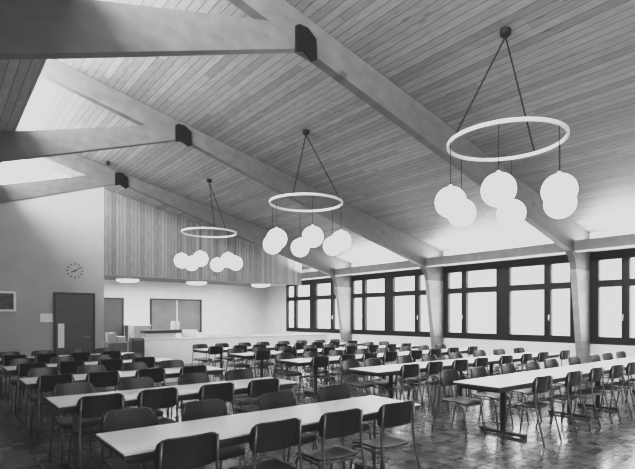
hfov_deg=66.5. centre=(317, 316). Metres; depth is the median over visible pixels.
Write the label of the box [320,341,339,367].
chair
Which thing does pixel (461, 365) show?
chair
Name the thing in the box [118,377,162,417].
chair
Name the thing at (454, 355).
chair
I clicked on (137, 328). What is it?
cabinet
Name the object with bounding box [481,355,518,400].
chair
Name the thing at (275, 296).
wall
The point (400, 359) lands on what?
chair
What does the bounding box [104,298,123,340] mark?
door
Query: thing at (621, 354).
chair
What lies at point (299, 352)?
dining table
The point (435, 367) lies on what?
chair
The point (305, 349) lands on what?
chair
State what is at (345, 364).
chair
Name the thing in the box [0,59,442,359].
roof frame
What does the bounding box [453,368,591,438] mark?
dining table
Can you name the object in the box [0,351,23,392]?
chair
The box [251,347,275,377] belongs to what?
chair
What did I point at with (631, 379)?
chair
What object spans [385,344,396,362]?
chair
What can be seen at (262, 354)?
chair
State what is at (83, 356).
chair
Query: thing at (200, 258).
pendant
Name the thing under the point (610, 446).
floor
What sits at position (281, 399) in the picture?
chair
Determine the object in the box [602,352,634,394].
chair
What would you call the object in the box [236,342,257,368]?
chair
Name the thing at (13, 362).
chair
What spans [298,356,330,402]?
chair
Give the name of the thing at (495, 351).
chair
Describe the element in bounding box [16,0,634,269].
ceiling
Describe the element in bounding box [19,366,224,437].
dining table
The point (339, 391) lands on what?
chair
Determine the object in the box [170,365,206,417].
chair
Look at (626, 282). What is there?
window
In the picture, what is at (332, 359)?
dining table
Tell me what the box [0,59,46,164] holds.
ceiling
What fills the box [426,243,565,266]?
trim
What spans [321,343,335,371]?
chair
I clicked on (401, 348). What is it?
chair
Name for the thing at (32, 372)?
chair
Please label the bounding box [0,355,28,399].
chair
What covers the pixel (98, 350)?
chair
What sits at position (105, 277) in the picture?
ceiling
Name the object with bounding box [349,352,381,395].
chair
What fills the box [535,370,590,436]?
chair
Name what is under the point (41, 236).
wall
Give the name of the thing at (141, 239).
wall
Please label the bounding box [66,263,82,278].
wall clock
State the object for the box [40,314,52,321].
wall sign
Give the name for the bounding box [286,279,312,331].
window
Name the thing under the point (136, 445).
dining table
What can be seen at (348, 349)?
chair
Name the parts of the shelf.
shelf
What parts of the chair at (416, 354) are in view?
backrest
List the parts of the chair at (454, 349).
backrest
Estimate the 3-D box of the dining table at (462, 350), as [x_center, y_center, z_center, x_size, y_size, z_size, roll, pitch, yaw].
[2.935,1.230,12.166,3.250,0.740,0.680,0,0,-38]
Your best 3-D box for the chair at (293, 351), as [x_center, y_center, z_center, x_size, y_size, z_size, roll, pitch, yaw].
[-0.737,1.176,11.410,0.451,0.852,0.581,0,0,-37]
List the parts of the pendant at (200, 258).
lamp shade, lamp shade, lamp shade, suspension rod, lamp shade, suspension rod, lamp shade, lamp shade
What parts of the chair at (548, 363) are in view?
backrest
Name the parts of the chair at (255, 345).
backrest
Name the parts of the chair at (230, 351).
backrest, seat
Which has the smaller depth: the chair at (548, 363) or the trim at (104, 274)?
the chair at (548, 363)
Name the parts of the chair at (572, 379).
leg, seat, leg, leg, backrest, leg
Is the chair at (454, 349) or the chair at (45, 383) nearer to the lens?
the chair at (45, 383)
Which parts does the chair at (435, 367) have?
seat, leg, backrest, leg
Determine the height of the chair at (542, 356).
0.852 m
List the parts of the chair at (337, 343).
backrest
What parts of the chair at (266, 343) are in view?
backrest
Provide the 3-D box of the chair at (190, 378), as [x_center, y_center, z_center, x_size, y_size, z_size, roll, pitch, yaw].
[-1.547,1.176,6.293,0.451,0.852,0.581,0,0,-38]
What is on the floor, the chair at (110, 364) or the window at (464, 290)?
the chair at (110, 364)
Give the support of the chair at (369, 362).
on the floor
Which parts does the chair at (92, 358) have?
backrest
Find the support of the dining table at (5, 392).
on the floor
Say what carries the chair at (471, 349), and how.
on the floor
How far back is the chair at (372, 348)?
12.91 m
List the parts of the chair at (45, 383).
leg, leg, seat, backrest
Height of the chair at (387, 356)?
0.852 m
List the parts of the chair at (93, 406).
leg, leg, seat, backrest, leg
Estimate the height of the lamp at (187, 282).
0.138 m
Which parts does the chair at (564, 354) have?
backrest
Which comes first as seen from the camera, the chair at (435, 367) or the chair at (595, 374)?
the chair at (595, 374)
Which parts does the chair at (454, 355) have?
backrest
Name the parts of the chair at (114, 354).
backrest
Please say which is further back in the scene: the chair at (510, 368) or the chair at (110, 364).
the chair at (110, 364)
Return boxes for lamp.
[116,278,139,281]
[186,281,206,284]
[251,283,270,286]
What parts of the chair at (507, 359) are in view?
backrest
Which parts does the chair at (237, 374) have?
backrest, seat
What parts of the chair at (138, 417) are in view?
leg, backrest, seat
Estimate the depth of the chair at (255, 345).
13.17 m
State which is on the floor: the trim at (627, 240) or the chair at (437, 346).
the chair at (437, 346)
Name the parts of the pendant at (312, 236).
lamp shade, lamp shade, suspension rod, lamp shade, lamp shade, suspension rod, lamp shade, lamp shade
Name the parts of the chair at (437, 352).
backrest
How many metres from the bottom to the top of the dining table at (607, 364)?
0.740 m
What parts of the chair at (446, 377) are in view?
leg, backrest, leg, leg, seat, leg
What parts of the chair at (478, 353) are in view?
backrest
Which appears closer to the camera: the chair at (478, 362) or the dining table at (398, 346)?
the chair at (478, 362)
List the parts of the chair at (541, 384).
leg, seat, leg, leg, backrest, leg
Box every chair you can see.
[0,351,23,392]
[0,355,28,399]
[8,358,37,409]
[14,362,48,417]
[25,367,63,432]
[31,350,52,356]
[31,353,58,393]
[31,374,73,443]
[48,356,74,392]
[49,381,104,468]
[52,360,84,412]
[64,349,83,354]
[67,393,124,468]
[69,352,91,373]
[75,364,109,392]
[81,371,119,437]
[88,354,116,390]
[95,348,117,370]
[98,358,122,390]
[100,351,120,387]
[100,407,156,468]
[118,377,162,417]
[120,362,147,370]
[123,353,144,359]
[128,368,167,417]
[132,357,156,386]
[137,387,178,424]
[153,432,219,468]
[158,360,191,414]
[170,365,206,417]
[175,373,209,422]
[181,399,246,468]
[191,344,213,375]
[198,382,240,457]
[202,346,225,379]
[213,343,234,373]
[225,348,250,380]
[225,369,258,408]
[226,345,247,369]
[228,418,302,468]
[235,378,285,448]
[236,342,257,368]
[246,344,268,376]
[246,350,272,377]
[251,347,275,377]
[255,391,319,468]
[257,342,269,371]
[267,343,289,373]
[273,349,299,381]
[274,353,304,395]
[276,346,300,377]
[278,341,289,366]
[286,343,308,370]
[294,348,321,382]
[295,408,365,468]
[296,340,307,367]
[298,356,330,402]
[300,351,329,385]
[301,344,324,369]
[303,342,322,369]
[310,384,372,468]
[313,347,338,381]
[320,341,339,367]
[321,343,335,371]
[325,350,355,385]
[327,354,359,396]
[335,346,361,379]
[340,359,374,396]
[344,343,355,353]
[347,340,357,354]
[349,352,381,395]
[349,400,420,468]
[352,348,369,387]
[360,358,397,399]
[361,342,373,364]
[367,345,378,377]
[370,351,401,392]
[373,347,401,382]
[379,341,389,362]
[384,363,425,416]
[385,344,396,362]
[391,343,411,362]
[393,356,429,402]
[395,346,422,377]
[396,350,426,386]
[408,361,449,414]
[415,349,441,385]
[416,354,452,400]
[417,345,437,373]
[431,370,485,439]
[433,359,474,409]
[434,347,462,379]
[435,344,447,359]
[443,352,469,396]
[455,357,493,400]
[462,346,477,375]
[462,366,513,428]
[472,350,499,373]
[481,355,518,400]
[493,349,518,369]
[493,363,541,423]
[502,375,561,446]
[513,347,524,369]
[516,353,538,395]
[518,361,562,417]
[523,352,548,392]
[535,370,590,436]
[537,359,581,409]
[545,350,574,386]
[561,367,612,427]
[562,356,603,404]
[582,364,632,421]
[584,354,623,398]
[599,362,634,409]
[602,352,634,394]
[613,351,625,386]
[616,378,634,402]
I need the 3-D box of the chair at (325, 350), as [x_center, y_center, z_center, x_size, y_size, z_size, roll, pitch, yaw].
[0.195,1.176,12.184,0.451,0.852,0.581,0,0,-38]
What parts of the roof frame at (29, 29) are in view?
steel plate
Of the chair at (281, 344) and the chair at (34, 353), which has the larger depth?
the chair at (281, 344)
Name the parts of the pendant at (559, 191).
cord, lamp shade, cord, lamp shade, suspension rod, cord, lamp shade, lamp shade, suspension rod, lamp shade, cord, lamp shade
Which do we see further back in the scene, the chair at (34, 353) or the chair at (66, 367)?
the chair at (34, 353)
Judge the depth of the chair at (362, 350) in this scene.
11.40 m
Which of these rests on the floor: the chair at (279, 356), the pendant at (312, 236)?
the chair at (279, 356)
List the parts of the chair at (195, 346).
backrest, seat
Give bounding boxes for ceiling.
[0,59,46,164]
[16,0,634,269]
[104,276,283,285]
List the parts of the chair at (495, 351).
backrest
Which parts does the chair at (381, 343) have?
backrest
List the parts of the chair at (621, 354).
backrest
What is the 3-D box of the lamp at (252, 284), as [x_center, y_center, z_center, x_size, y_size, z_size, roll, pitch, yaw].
[-2.426,-1.335,20.714,0.840,0.138,0.840,0,0,-38]
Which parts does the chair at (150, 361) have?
backrest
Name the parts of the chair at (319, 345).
backrest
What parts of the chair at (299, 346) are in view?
backrest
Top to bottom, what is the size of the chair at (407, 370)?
0.852 m
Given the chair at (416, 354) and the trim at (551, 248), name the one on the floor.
the chair at (416, 354)
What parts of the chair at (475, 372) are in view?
leg, backrest, leg, seat, leg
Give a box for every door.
[54,292,94,374]
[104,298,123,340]
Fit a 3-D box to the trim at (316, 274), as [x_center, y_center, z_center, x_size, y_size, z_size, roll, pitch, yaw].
[0.009,-1.692,19.555,0.160,0.275,2.000,0,0,-38]
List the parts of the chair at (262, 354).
backrest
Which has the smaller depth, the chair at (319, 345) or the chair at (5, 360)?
the chair at (5, 360)
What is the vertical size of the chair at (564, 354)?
0.852 m
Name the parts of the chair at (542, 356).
backrest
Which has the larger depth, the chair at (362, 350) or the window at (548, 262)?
the window at (548, 262)
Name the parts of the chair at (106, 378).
backrest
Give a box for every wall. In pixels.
[0,160,300,283]
[0,186,103,380]
[104,279,264,336]
[265,227,634,382]
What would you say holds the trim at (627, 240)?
attached to the roof frame at (29, 29)
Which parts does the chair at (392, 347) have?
backrest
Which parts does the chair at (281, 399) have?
backrest, leg, seat, leg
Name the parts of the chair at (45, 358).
backrest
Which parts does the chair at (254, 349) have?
backrest, seat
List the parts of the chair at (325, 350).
backrest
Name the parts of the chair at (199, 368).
backrest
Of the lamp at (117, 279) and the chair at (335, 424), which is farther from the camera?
the lamp at (117, 279)
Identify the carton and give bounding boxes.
[171,321,174,329]
[175,321,178,329]
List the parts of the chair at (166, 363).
seat, backrest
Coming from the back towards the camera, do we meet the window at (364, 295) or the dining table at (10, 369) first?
the window at (364, 295)
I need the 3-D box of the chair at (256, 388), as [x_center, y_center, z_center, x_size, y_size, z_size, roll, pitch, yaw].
[-0.730,1.176,5.974,0.451,0.852,0.581,0,0,-37]
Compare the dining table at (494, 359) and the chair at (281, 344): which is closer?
the dining table at (494, 359)
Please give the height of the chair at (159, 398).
0.852 m
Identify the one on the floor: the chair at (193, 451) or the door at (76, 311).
the chair at (193, 451)
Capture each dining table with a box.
[0,352,133,397]
[3,358,172,413]
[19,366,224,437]
[45,377,297,468]
[96,395,419,468]
[194,345,293,376]
[231,349,334,378]
[280,353,400,395]
[288,342,363,368]
[336,345,418,375]
[349,359,474,398]
[383,348,482,382]
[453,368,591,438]
[456,352,559,393]
[555,357,634,410]
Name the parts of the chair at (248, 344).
backrest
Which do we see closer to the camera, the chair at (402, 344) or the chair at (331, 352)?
the chair at (331, 352)
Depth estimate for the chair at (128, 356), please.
9.95 m
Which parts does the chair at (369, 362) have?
backrest, seat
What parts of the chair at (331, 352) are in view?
backrest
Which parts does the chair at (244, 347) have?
backrest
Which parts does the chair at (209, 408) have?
backrest, seat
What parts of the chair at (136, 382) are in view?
backrest, seat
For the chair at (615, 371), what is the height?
0.852 m
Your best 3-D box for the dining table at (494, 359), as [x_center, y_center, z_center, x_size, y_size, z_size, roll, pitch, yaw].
[4.213,1.230,10.550,3.250,0.740,0.680,0,0,-38]
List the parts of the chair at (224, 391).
backrest, leg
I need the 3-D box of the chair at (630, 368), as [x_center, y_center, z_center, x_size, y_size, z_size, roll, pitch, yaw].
[5.170,1.176,8.204,0.451,0.852,0.581,0,0,-37]
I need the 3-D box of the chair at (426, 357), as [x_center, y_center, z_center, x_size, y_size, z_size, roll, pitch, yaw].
[2.308,1.176,9.540,0.451,0.852,0.581,0,0,-38]
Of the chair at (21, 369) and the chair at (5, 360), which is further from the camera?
the chair at (5, 360)
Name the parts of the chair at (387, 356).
backrest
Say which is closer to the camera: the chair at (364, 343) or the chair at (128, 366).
the chair at (128, 366)
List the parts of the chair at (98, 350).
backrest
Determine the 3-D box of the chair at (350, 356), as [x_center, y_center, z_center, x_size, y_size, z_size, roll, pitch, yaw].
[0.505,1.176,9.751,0.451,0.852,0.581,0,0,-40]
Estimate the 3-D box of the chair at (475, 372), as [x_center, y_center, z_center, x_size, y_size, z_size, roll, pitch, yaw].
[2.491,1.176,7.086,0.451,0.852,0.581,0,0,-40]
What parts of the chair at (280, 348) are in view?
backrest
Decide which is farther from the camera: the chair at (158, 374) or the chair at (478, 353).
the chair at (478, 353)
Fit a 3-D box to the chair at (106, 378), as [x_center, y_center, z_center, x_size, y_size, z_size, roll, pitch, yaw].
[-3.027,1.176,6.772,0.451,0.852,0.581,0,0,-36]
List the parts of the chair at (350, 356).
seat, backrest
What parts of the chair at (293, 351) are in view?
backrest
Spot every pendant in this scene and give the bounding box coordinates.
[174,178,242,271]
[263,129,350,256]
[435,26,577,226]
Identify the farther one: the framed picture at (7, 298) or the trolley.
the trolley
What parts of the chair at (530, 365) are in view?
leg, backrest, seat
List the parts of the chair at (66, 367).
backrest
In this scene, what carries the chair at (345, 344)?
on the floor
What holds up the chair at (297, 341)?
on the floor
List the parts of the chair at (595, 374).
leg, seat, leg, leg, backrest, leg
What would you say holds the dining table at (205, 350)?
on the floor
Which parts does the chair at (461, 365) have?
leg, backrest, leg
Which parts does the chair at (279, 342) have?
backrest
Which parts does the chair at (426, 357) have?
backrest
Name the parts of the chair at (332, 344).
backrest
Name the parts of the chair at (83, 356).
backrest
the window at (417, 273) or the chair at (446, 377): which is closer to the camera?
the chair at (446, 377)
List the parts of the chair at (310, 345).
backrest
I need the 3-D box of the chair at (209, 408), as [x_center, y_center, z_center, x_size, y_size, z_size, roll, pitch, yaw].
[-0.916,1.176,4.220,0.451,0.852,0.581,0,0,-40]
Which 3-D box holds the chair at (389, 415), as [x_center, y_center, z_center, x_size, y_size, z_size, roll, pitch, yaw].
[0.613,1.176,4.393,0.451,0.852,0.581,0,0,-36]
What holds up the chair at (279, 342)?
on the floor
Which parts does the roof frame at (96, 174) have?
steel plate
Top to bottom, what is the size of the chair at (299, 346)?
0.852 m
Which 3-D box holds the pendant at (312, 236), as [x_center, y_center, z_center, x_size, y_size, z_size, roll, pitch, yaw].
[-0.230,-2.504,9.687,1.844,2.443,1.650,0,0,19]
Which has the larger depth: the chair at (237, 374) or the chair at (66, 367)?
the chair at (66, 367)
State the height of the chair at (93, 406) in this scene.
0.852 m
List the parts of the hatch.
sliding panel, meeting rail, sliding panel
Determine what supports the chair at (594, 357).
on the floor
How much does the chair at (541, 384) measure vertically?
0.852 m
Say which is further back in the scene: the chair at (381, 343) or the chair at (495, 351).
the chair at (381, 343)
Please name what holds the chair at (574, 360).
on the floor
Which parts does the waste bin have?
bin lid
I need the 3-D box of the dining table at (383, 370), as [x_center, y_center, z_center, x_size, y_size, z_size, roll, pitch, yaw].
[1.837,1.230,8.670,2.800,0.740,0.680,0,0,-38]
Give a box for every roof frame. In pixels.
[0,0,589,380]
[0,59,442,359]
[0,154,351,354]
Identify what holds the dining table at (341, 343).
on the floor
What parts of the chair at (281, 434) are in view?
leg, seat, backrest, leg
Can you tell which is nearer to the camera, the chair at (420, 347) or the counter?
the chair at (420, 347)
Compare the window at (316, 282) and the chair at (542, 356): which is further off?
the window at (316, 282)
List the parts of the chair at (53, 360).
backrest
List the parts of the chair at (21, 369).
leg, leg, backrest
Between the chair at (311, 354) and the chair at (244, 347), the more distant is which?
the chair at (244, 347)
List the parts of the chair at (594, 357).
backrest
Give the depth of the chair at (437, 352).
11.33 m
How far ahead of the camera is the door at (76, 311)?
12.98 m
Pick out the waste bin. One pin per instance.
(136, 345)
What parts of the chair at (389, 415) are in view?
leg, seat, leg, backrest, leg, leg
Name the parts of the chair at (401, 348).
backrest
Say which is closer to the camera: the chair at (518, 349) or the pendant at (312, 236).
the pendant at (312, 236)
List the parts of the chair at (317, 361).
leg, seat, leg, backrest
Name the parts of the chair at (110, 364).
backrest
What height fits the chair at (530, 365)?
0.852 m
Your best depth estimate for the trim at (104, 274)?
17.36 m
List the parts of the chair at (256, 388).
seat, leg, backrest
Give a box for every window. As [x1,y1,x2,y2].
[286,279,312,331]
[313,278,339,332]
[351,272,388,334]
[389,269,429,336]
[443,261,502,339]
[503,255,574,342]
[590,248,634,344]
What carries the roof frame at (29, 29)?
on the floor
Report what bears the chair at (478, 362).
on the floor
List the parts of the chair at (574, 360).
backrest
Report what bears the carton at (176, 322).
on the shelf
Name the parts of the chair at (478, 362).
backrest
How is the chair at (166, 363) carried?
on the floor
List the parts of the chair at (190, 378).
backrest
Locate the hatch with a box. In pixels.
[150,298,201,331]
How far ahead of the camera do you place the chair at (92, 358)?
9.55 m
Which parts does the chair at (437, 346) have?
backrest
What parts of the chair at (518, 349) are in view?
backrest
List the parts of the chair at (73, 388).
leg, leg, backrest, seat, leg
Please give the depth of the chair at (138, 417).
3.90 m
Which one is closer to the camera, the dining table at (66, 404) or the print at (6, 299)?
the dining table at (66, 404)
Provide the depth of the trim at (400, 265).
16.85 m
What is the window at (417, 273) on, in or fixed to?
in the wall at (275, 296)
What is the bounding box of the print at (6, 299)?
[0,293,13,308]
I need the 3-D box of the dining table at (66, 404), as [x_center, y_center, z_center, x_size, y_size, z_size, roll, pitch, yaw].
[-1.580,1.230,5.776,2.830,0.740,0.680,0,0,-38]
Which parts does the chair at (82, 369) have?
backrest, seat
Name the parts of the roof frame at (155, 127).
steel plate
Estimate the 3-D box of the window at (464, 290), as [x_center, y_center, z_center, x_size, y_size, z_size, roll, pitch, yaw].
[4.739,-0.472,14.881,0.160,2.295,2.100,0,0,-38]
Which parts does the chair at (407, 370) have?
leg, seat, leg, backrest, leg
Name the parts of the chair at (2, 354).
backrest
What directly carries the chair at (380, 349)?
on the floor
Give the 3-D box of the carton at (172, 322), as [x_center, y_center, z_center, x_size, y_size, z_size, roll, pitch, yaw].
[-4.973,0.300,16.697,0.124,0.300,0.120,0,0,-38]
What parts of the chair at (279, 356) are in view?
backrest, seat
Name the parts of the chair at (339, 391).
leg, backrest, leg, seat, leg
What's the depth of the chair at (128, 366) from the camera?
7.99 m
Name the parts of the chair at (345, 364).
backrest, seat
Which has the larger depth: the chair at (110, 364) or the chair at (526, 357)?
the chair at (526, 357)
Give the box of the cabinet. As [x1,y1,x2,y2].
[124,325,150,351]
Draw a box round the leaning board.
[128,325,133,340]
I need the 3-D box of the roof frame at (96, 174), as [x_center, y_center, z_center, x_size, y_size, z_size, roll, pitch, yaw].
[-5.526,-1.585,13.786,17.440,6.370,0.180,0,0,-38]
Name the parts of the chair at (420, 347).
backrest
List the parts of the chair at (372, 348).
backrest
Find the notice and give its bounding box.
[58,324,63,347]
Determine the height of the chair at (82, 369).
0.852 m
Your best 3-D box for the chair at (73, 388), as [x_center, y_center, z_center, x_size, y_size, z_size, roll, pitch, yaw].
[-2.678,1.176,5.396,0.451,0.852,0.581,0,0,-40]
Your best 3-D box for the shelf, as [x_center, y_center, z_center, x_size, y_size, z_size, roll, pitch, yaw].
[-5.293,0.585,16.457,1.280,0.270,0.420,0,0,-38]
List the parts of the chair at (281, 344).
backrest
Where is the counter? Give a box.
[144,333,326,363]
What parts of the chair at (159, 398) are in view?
leg, backrest, seat, leg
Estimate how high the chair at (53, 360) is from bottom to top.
0.852 m
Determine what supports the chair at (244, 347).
on the floor
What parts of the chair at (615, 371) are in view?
leg, seat, leg, backrest, leg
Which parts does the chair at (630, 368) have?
leg, seat, backrest, leg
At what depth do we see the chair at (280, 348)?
12.48 m
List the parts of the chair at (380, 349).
backrest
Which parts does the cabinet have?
door, door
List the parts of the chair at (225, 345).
backrest, seat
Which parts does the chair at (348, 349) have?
backrest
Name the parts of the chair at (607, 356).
backrest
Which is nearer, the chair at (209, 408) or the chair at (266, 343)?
the chair at (209, 408)
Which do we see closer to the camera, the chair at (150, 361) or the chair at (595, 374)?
the chair at (595, 374)
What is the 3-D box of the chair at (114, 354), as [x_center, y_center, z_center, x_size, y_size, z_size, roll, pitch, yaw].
[-4.607,1.176,10.732,0.451,0.852,0.581,0,0,-36]
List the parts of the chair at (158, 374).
backrest, leg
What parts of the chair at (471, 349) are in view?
backrest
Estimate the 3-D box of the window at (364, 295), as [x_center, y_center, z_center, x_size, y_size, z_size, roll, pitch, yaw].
[1.981,-0.472,18.367,0.160,2.295,2.010,0,0,-38]
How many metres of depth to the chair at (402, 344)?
13.79 m
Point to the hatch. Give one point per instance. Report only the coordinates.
(188, 312)
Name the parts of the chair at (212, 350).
backrest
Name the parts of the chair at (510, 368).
backrest, leg, seat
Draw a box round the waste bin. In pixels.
[128,337,144,355]
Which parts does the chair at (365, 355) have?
backrest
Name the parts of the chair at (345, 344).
backrest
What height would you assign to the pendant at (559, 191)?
2.434 m
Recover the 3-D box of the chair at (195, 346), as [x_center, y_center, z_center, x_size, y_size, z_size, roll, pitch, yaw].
[-3.122,1.176,13.133,0.451,0.852,0.581,0,0,-37]
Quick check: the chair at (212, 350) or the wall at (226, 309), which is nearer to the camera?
the chair at (212, 350)
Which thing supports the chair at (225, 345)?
on the floor
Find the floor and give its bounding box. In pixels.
[0,356,634,468]
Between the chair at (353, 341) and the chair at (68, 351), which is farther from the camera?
the chair at (353, 341)
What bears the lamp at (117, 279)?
attached to the ceiling at (105, 277)
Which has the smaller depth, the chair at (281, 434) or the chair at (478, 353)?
the chair at (281, 434)
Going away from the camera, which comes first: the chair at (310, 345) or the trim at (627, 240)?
the trim at (627, 240)
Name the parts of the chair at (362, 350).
backrest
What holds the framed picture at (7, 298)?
attached to the wall at (41, 236)
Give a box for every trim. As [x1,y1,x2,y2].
[104,274,301,284]
[301,271,329,279]
[335,260,419,275]
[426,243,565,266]
[574,233,634,251]
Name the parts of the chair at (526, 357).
backrest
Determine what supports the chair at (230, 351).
on the floor
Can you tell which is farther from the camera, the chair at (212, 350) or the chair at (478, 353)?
the chair at (212, 350)
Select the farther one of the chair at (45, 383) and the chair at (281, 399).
the chair at (45, 383)
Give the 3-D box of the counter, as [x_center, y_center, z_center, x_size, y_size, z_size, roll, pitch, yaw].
[-2.871,1.160,18.328,7.640,0.880,0.850,0,0,-38]
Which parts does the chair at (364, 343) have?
backrest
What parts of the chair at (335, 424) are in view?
leg, leg, seat, backrest, leg, leg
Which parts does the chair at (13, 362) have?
leg, leg, seat, backrest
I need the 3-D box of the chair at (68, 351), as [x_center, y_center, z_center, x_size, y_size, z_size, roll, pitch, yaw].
[-5.513,1.176,11.058,0.451,0.852,0.581,0,0,-40]
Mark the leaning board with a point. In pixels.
(130, 328)
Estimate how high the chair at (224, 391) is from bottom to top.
0.852 m
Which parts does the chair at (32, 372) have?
leg, leg, seat, backrest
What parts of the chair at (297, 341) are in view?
backrest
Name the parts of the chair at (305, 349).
backrest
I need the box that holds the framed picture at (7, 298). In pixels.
[0,291,15,311]
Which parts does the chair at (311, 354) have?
backrest, seat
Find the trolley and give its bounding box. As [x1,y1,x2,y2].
[104,341,126,358]
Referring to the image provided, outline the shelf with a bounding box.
[141,330,181,338]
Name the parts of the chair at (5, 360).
leg, backrest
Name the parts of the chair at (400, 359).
leg, backrest, seat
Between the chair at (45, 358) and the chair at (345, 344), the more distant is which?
the chair at (345, 344)
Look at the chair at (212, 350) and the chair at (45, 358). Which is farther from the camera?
the chair at (212, 350)

